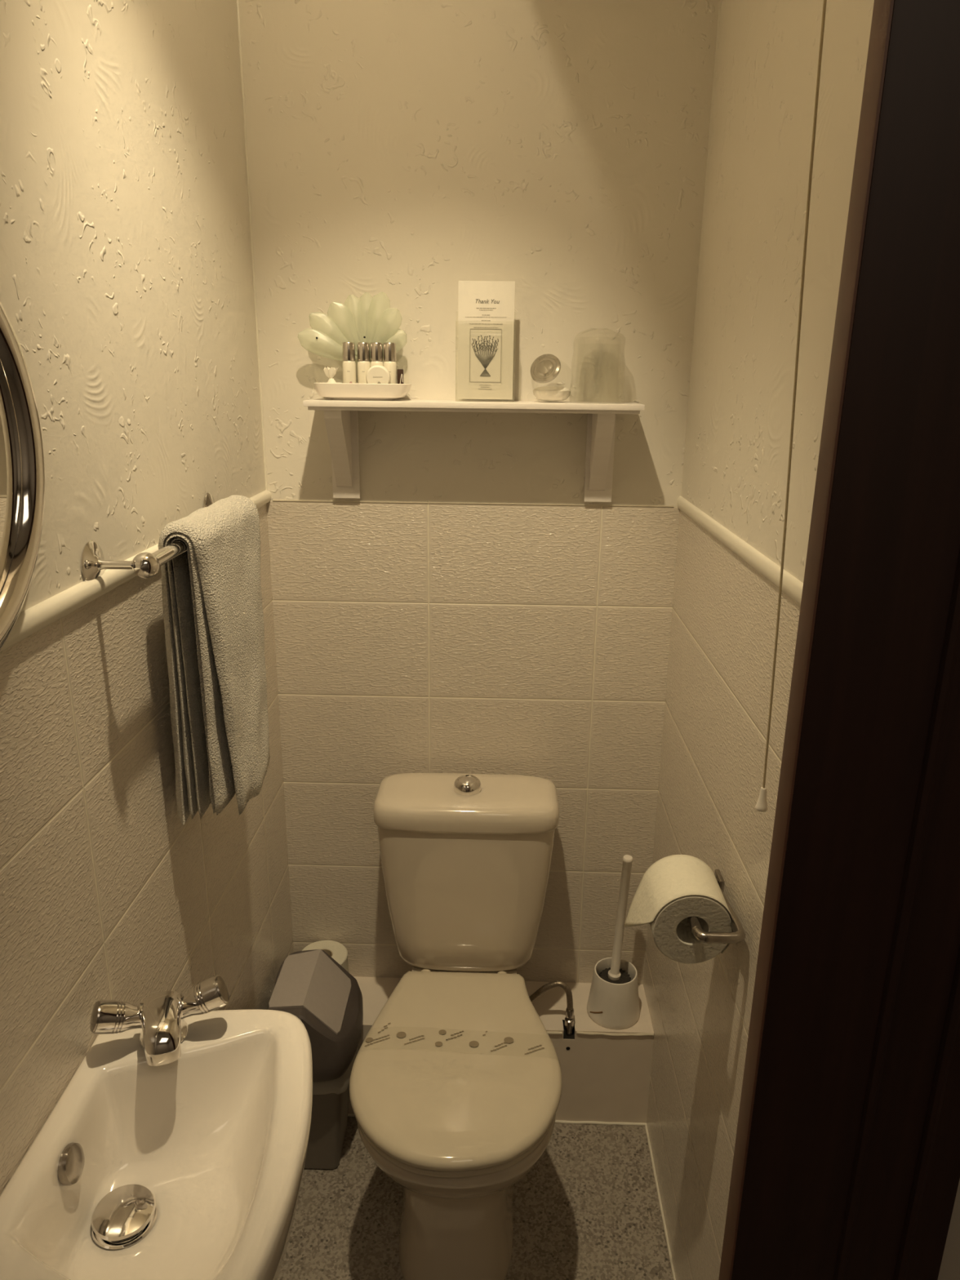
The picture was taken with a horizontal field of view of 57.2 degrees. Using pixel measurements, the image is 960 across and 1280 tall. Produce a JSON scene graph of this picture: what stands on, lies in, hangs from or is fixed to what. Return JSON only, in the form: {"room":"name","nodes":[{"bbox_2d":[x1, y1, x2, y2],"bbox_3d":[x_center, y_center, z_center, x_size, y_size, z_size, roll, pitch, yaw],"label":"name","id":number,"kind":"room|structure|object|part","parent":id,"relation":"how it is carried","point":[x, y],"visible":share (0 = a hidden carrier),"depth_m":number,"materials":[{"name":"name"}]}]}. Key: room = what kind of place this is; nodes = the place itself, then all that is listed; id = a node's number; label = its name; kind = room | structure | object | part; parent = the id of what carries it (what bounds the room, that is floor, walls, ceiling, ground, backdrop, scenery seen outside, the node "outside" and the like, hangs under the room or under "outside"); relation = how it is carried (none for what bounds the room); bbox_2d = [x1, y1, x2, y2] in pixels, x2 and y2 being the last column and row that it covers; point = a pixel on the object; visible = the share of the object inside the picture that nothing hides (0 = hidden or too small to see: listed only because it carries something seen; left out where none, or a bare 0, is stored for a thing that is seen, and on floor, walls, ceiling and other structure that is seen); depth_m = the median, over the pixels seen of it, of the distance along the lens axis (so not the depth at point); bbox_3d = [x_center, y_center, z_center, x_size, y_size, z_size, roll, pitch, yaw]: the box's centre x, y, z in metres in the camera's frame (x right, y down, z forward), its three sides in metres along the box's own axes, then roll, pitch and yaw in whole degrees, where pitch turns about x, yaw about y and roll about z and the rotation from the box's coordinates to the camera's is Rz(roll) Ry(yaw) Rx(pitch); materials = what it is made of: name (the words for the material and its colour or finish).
{"room":"bathroom","nodes":[
{"label":"bathroom","id":0,"kind":"room"},
{"bbox_2d":[0,0,293,1195],"bbox_3d":[-0.497,0.217,0.314,0.100,2.500,2.900,1,17,1],"label":"wall","id":1,"kind":"structure","parent":0,"point":[126,290],"depth_m":1.03,"materials":[{"name":"white paint"}]},
{"bbox_2d":[0,299,44,650],"bbox_3d":[-0.420,-0.139,0.642,0.024,0.407,0.407,1,17,1],"label":"round mirror","id":2,"kind":"object","parent":1,"relation":"attached to","point":[22,462],"visible":1,"depth_m":0.79,"materials":[{"name":"silver metal"}]},
{"bbox_2d":[0,373,17,579],"bbox_3d":[-0.428,-0.139,0.642,0.008,0.320,0.320,1,17,1],"label":"mirror glass","id":3,"kind":"object","parent":2,"relation":"attached to","point":[8,382],"depth_m":0.78,"materials":[{"name":"white"}]},
{"bbox_2d":[0,489,271,652],"bbox_3d":[-0.429,0.004,0.769,0.010,0.024,1.900,1,17,1],"label":"trim","id":4,"kind":"structure","parent":1,"relation":"attached to","point":[31,620],"depth_m":0.91,"materials":[{"name":"paint"}]},
{"bbox_2d":[80,492,214,581],"bbox_3d":[-0.384,-0.141,1.157,0.074,0.053,0.451,1,17,1],"label":"towel rail","id":5,"kind":"object","parent":1,"relation":"attached to","point":[145,565],"visible":0.51,"depth_m":0.96,"materials":[{"name":"silver metal"}]},
{"bbox_2d":[158,494,270,825],"bbox_3d":[-0.362,0.021,1.242,0.096,0.421,0.271,1,17,1],"label":"hand towel","id":6,"kind":"object","parent":5,"relation":"hanging from","point":[213,616],"visible":1,"depth_m":1.17,"materials":[{"name":"fabric"}]},
{"bbox_2d":[0,1008,312,1279],"bbox_3d":[-0.307,0.578,0.873,0.268,0.176,0.414,1,17,1],"label":"basin","id":7,"kind":"object","parent":1,"relation":"attached to","point":[191,1166],"visible":0.98,"depth_m":0.91,"materials":[{"name":"ceramic"}]},
{"bbox_2d":[89,974,229,1066],"bbox_3d":[-0.350,0.421,0.968,0.146,0.066,0.092,-6,18,-19],"label":"mixer tap","id":8,"kind":"object","parent":7,"relation":"on","point":[161,1015],"visible":1,"depth_m":0.96,"materials":[{"name":"silver metal"}]},
{"bbox_3d":[-0.396,0.411,0.962,0.056,0.044,0.036,-6,18,-19],"label":"knob","id":9,"kind":"part","parent":8,"relation":"part of","materials":[{"name":"silver metal"}]},
{"bbox_3d":[-0.348,0.422,0.962,0.045,0.039,0.080,-6,18,-19],"label":"spout","id":10,"kind":"part","parent":8,"relation":"part of","materials":[{"name":"silver metal"}]},
{"bbox_2d":[137,991,188,1048],"bbox_3d":[-0.357,0.424,0.988,0.058,0.050,0.053,-6,18,-19],"label":"spout","id":11,"kind":"object","parent":8,"relation":"on","point":[161,1006],"depth_m":0.97,"materials":[{"name":"silver metal"}]},
{"bbox_3d":[-0.313,0.403,0.991,0.056,0.044,0.036,-6,18,-19],"label":"knob","id":12,"kind":"part","parent":8,"relation":"part of","materials":[{"name":"silver metal"}]},
{"bbox_2d":[277,1116,673,1279],"bbox_3d":[0.388,1.467,0.671,1.900,0.080,3.100,1,17,1],"label":"floor","id":13,"kind":"structure","parent":0,"point":[588,1208],"depth_m":1.69,"materials":[{"name":"plastic"}]},
{"bbox_2d":[268,949,363,1168],"bbox_3d":[-0.328,0.861,1.789,0.175,0.408,0.218,1,17,1],"label":"bin","id":14,"kind":"object","parent":13,"relation":"on","point":[312,986],"visible":0.68,"depth_m":1.73,"materials":[{"name":"plastic"}]},
{"bbox_2d":[272,949,363,1082],"bbox_3d":[-0.327,0.745,1.754,0.175,0.158,0.218,1,17,1],"label":"lid","id":15,"kind":"object","parent":14,"relation":"attached to","point":[312,986],"depth_m":1.71,"materials":[{"name":"plastic"}]},
{"bbox_2d":[349,772,562,1279],"bbox_3d":[-0.035,0.715,1.606,0.357,0.800,0.628,1,17,1],"label":"toilet","id":16,"kind":"object","parent":13,"relation":"on","point":[466,858],"visible":0.98,"depth_m":1.57,"materials":[{"name":"white ceramic"}]},
{"bbox_3d":[-0.039,0.734,1.511,0.345,0.016,0.427,1,17,1],"label":"seat","id":17,"kind":"part","parent":16,"relation":"part of","materials":[{"name":"beige plastic"}]},
{"bbox_3d":[-0.038,0.711,1.504,0.353,0.028,0.436,1,17,1],"label":"seat lid","id":18,"kind":"part","parent":16,"relation":"part of","materials":[{"name":"beige plastic"}]},
{"bbox_2d":[364,1022,560,1064],"bbox_3d":[-0.034,0.722,1.532,0.346,0.068,0.067,2,17,3],"label":"band","id":19,"kind":"object","parent":16,"relation":"on","point":[400,1034],"visible":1,"depth_m":1.52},
{"bbox_2d":[412,965,516,973],"bbox_3d":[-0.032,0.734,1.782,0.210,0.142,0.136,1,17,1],"label":"hinge","id":20,"kind":"object","parent":16,"relation":"attached to","point":[415,968],"depth_m":1.76,"materials":[{"name":"plastic"}]},
{"bbox_3d":[-0.025,0.314,1.720,0.357,0.053,0.175,1,17,1],"label":"cistern lid","id":21,"kind":"part","parent":16,"relation":"part of","materials":[{"name":"ceramic"}]},
{"bbox_2d":[238,0,719,984],"bbox_3d":[-0.014,-0.214,1.737,0.986,2.500,0.100,1,17,1],"label":"wall","id":22,"kind":"structure","parent":0,"point":[402,152],"depth_m":1.62,"materials":[{"name":"white tile"}]},
{"bbox_2d":[235,0,267,489],"bbox_3d":[-0.399,-0.843,1.502,0.004,1.167,0.004,1,17,1],"label":"trim","id":23,"kind":"structure","parent":22,"relation":"attached to","point":[237,1],"depth_m":1.54,"materials":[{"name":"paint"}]},
{"bbox_2d":[272,499,673,506],"bbox_3d":[-0.015,-0.259,1.670,0.762,0.002,0.001,1,17,1],"label":"trim","id":24,"kind":"structure","parent":22,"relation":"attached to","point":[273,500],"depth_m":1.67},
{"bbox_2d":[302,398,644,502],"bbox_3d":[-0.011,-0.336,1.585,0.584,0.182,0.120,1,17,1],"label":"wall shelf","id":25,"kind":"object","parent":22,"relation":"attached to","point":[340,416],"visible":1,"depth_m":1.55,"materials":[{"name":"white paint"}]},
{"bbox_2d":[313,382,411,400],"bbox_3d":[-0.207,-0.441,1.561,0.167,0.029,0.093,1,17,1],"label":"tray","id":26,"kind":"object","parent":25,"relation":"on","point":[338,390],"visible":0.98,"depth_m":1.52,"materials":[{"name":"white ceramic"}]},
{"bbox_2d":[324,366,337,382],"bbox_3d":[-0.261,-0.456,1.547,0.032,0.047,0.016,1,17,1],"label":"shell ornament","id":27,"kind":"object","parent":26,"relation":"on","point":[331,373],"visible":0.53,"depth_m":1.54,"materials":[{"name":"white ceramic"}]},
{"bbox_2d":[342,342,355,383],"bbox_3d":[-0.229,-0.475,1.542,0.023,0.088,0.023,1,17,1],"label":"toiletry bottle","id":28,"kind":"object","parent":26,"relation":"on","point":[348,363],"visible":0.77,"depth_m":1.53,"materials":[{"name":"white plastic"}]},
{"bbox_2d":[356,342,370,383],"bbox_3d":[-0.204,-0.477,1.547,0.023,0.088,0.023,1,17,1],"label":"toiletry bottle","id":29,"kind":"object","parent":26,"relation":"on","point":[363,348],"visible":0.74,"depth_m":1.53,"materials":[{"name":"white plastic"}]},
{"bbox_2d":[369,342,383,367],"bbox_3d":[-0.181,-0.476,1.546,0.023,0.088,0.023,1,17,1],"label":"toiletry bottle","id":30,"kind":"object","parent":26,"relation":"on","point":[376,348],"visible":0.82,"depth_m":1.53,"materials":[{"name":"silver metal"}]},
{"bbox_2d":[365,364,391,383],"bbox_3d":[-0.177,-0.455,1.529,0.043,0.043,0.016,1,17,1],"label":"soap","id":31,"kind":"object","parent":26,"relation":"on","point":[377,374],"visible":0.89,"depth_m":1.52,"materials":[{"name":"beige"}]},
{"bbox_2d":[383,342,396,383],"bbox_3d":[-0.158,-0.476,1.546,0.023,0.088,0.023,1,17,1],"label":"toiletry bottle","id":32,"kind":"object","parent":26,"relation":"on","point":[389,348],"visible":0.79,"depth_m":1.53,"materials":[{"name":"white plastic"}]},
{"bbox_2d":[396,368,404,383],"bbox_3d":[-0.140,-0.456,1.551,0.011,0.042,0.009,1,17,1],"label":"sachet","id":33,"kind":"object","parent":26,"relation":"on","point":[400,376],"visible":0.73,"depth_m":1.54,"materials":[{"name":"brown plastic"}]},
{"bbox_2d":[456,329,515,401],"bbox_3d":[0.010,-0.495,1.542,0.104,0.151,0.036,1,17,1],"label":"stand","id":34,"kind":"object","parent":25,"relation":"on","point":[456,330],"visible":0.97,"depth_m":1.53,"materials":[{"name":"plastic"}]},
{"bbox_2d":[457,280,515,399],"bbox_3d":[0.010,-0.519,1.527,0.096,0.195,0.012,1,17,1],"label":"greeting card","id":35,"kind":"object","parent":34,"relation":"in","point":[486,308],"visible":1,"depth_m":1.53,"materials":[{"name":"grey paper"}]},
{"bbox_2d":[533,358,570,400],"bbox_3d":[0.126,-0.460,1.545,0.077,0.080,0.087,1,17,1],"label":"glass jar","id":36,"kind":"object","parent":25,"relation":"on","point":[544,393],"visible":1,"depth_m":1.54,"materials":[{"name":"glass"}]},
{"bbox_2d":[568,328,625,403],"bbox_3d":[0.206,-0.479,1.536,0.096,0.124,0.097,1,17,1],"label":"tumbler","id":37,"kind":"object","parent":25,"relation":"on","point":[589,328],"visible":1,"depth_m":1.53,"materials":[{"name":"clear glass"}]},
{"bbox_2d":[347,976,653,1123],"bbox_3d":[-0.030,0.903,1.946,0.786,0.241,0.156,1,17,1],"label":"ledge","id":38,"kind":"object","parent":22,"relation":"attached to","point":[606,1073],"depth_m":1.87,"materials":[{"name":"beige"}]},
{"bbox_2d":[302,940,348,972],"bbox_3d":[-0.341,0.730,1.927,0.105,0.097,0.105,1,17,1],"label":"toilet roll","id":39,"kind":"object","parent":38,"relation":"on","point":[337,951],"visible":0.16,"depth_m":1.93,"materials":[{"name":"paper"}]},
{"bbox_2d":[586,957,639,1029],"bbox_3d":[0.287,0.749,1.877,0.113,0.104,0.113,1,17,1],"label":"toilet brush holder","id":40,"kind":"object","parent":38,"relation":"on","point":[611,1006],"visible":0.96,"depth_m":1.84,"materials":[{"name":"white plastic"}]},
{"bbox_2d":[599,854,632,983],"bbox_3d":[0.288,0.611,1.835,0.076,0.365,0.076,1,17,1],"label":"toilet brush","id":41,"kind":"object","parent":40,"relation":"in","point":[614,975],"visible":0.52,"depth_m":1.82,"materials":[{"name":"white plastic"}]},
{"bbox_2d":[528,980,573,1035],"bbox_3d":[0.136,0.767,1.851,0.126,0.121,0.023,4,17,12],"label":"hose","id":42,"kind":"object","parent":22,"relation":"attached to","point":[569,1020],"visible":0.87,"depth_m":1.83,"materials":[{"name":"metal"}]},
{"bbox_2d":[643,0,874,1279],"bbox_3d":[0.413,-0.033,1.163,0.100,2.500,1.080,1,17,1],"label":"wall","id":43,"kind":"structure","parent":0,"point":[724,618],"depth_m":1.24,"materials":[{"name":"beige paper"}]},
{"bbox_2d":[347,1113,675,1279],"bbox_3d":[-0.044,1.172,1.472,0.788,0.008,0.921,1,17,1],"label":"trim","id":44,"kind":"structure","parent":43,"relation":"attached to","point":[348,1114],"depth_m":1.86,"materials":[{"name":"paint"}]},
{"bbox_2d":[687,869,745,943],"bbox_3d":[0.319,0.376,1.233,0.078,0.046,0.191,1,17,1],"label":"toilet roll holder","id":45,"kind":"object","parent":43,"relation":"attached to","point":[738,935],"visible":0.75,"depth_m":1.15,"materials":[{"name":"silver metal"}]},
{"bbox_2d":[624,854,733,963],"bbox_3d":[0.277,0.381,1.232,0.130,0.123,0.102,1,17,1],"label":"toilet roll","id":46,"kind":"object","parent":45,"relation":"on","point":[675,888],"visible":0.95,"depth_m":1.19,"materials":[{"name":"paper"}]},
{"bbox_3d":[0.356,0.362,1.309,0.008,0.028,0.035,1,17,1],"label":"wall plate","id":47,"kind":"part","parent":45,"relation":"part of","materials":[{"name":"silver metal"}]},
{"bbox_2d":[676,496,803,604],"bbox_3d":[0.361,-0.102,1.146,0.007,0.024,1.075,1,17,1],"label":"trim","id":48,"kind":"structure","parent":43,"relation":"attached to","point":[792,586],"depth_m":1.19,"materials":[{"name":"paint"}]},
{"bbox_2d":[937,1179,959,1279],"bbox_3d":[0.411,0.140,0.599,1.700,2.500,0.100,1,17,1],"label":"wall","id":49,"kind":"structure","parent":0,"point":[949,1269],"depth_m":0.64,"materials":[{"name":"paint"}]},
{"bbox_2d":[718,0,959,1279],"bbox_3d":[-0.056,0.326,0.656,0.770,2.100,0.124,1,17,1],"label":"door","id":50,"kind":"structure","parent":49,"relation":"in","point":[846,1166],"depth_m":0.52,"materials":[{"name":"brown wood"}]},
{"bbox_3d":[0.416,-0.921,-0.061,1.900,0.244,3.100,1,17,1],"label":"ceiling","id":51,"kind":"structure","parent":0,"visible":0},
{"bbox_2d":[755,0,826,812],"bbox_3d":[0.291,-0.408,0.831,0.074,1.262,0.070,16,23,40],"label":"pull cord","id":52,"kind":"object","parent":51,"relation":"hanging from","point":[762,803],"visible":1,"depth_m":0.88,"materials":[{"name":"white plastic"}]},
{"bbox_3d":[0.325,0.182,1.012,0.014,0.027,0.014,1,17,1],"label":"cord pull","id":53,"kind":"part","parent":52,"relation":"part of","materials":[{"name":"white plastic"}]}
]}

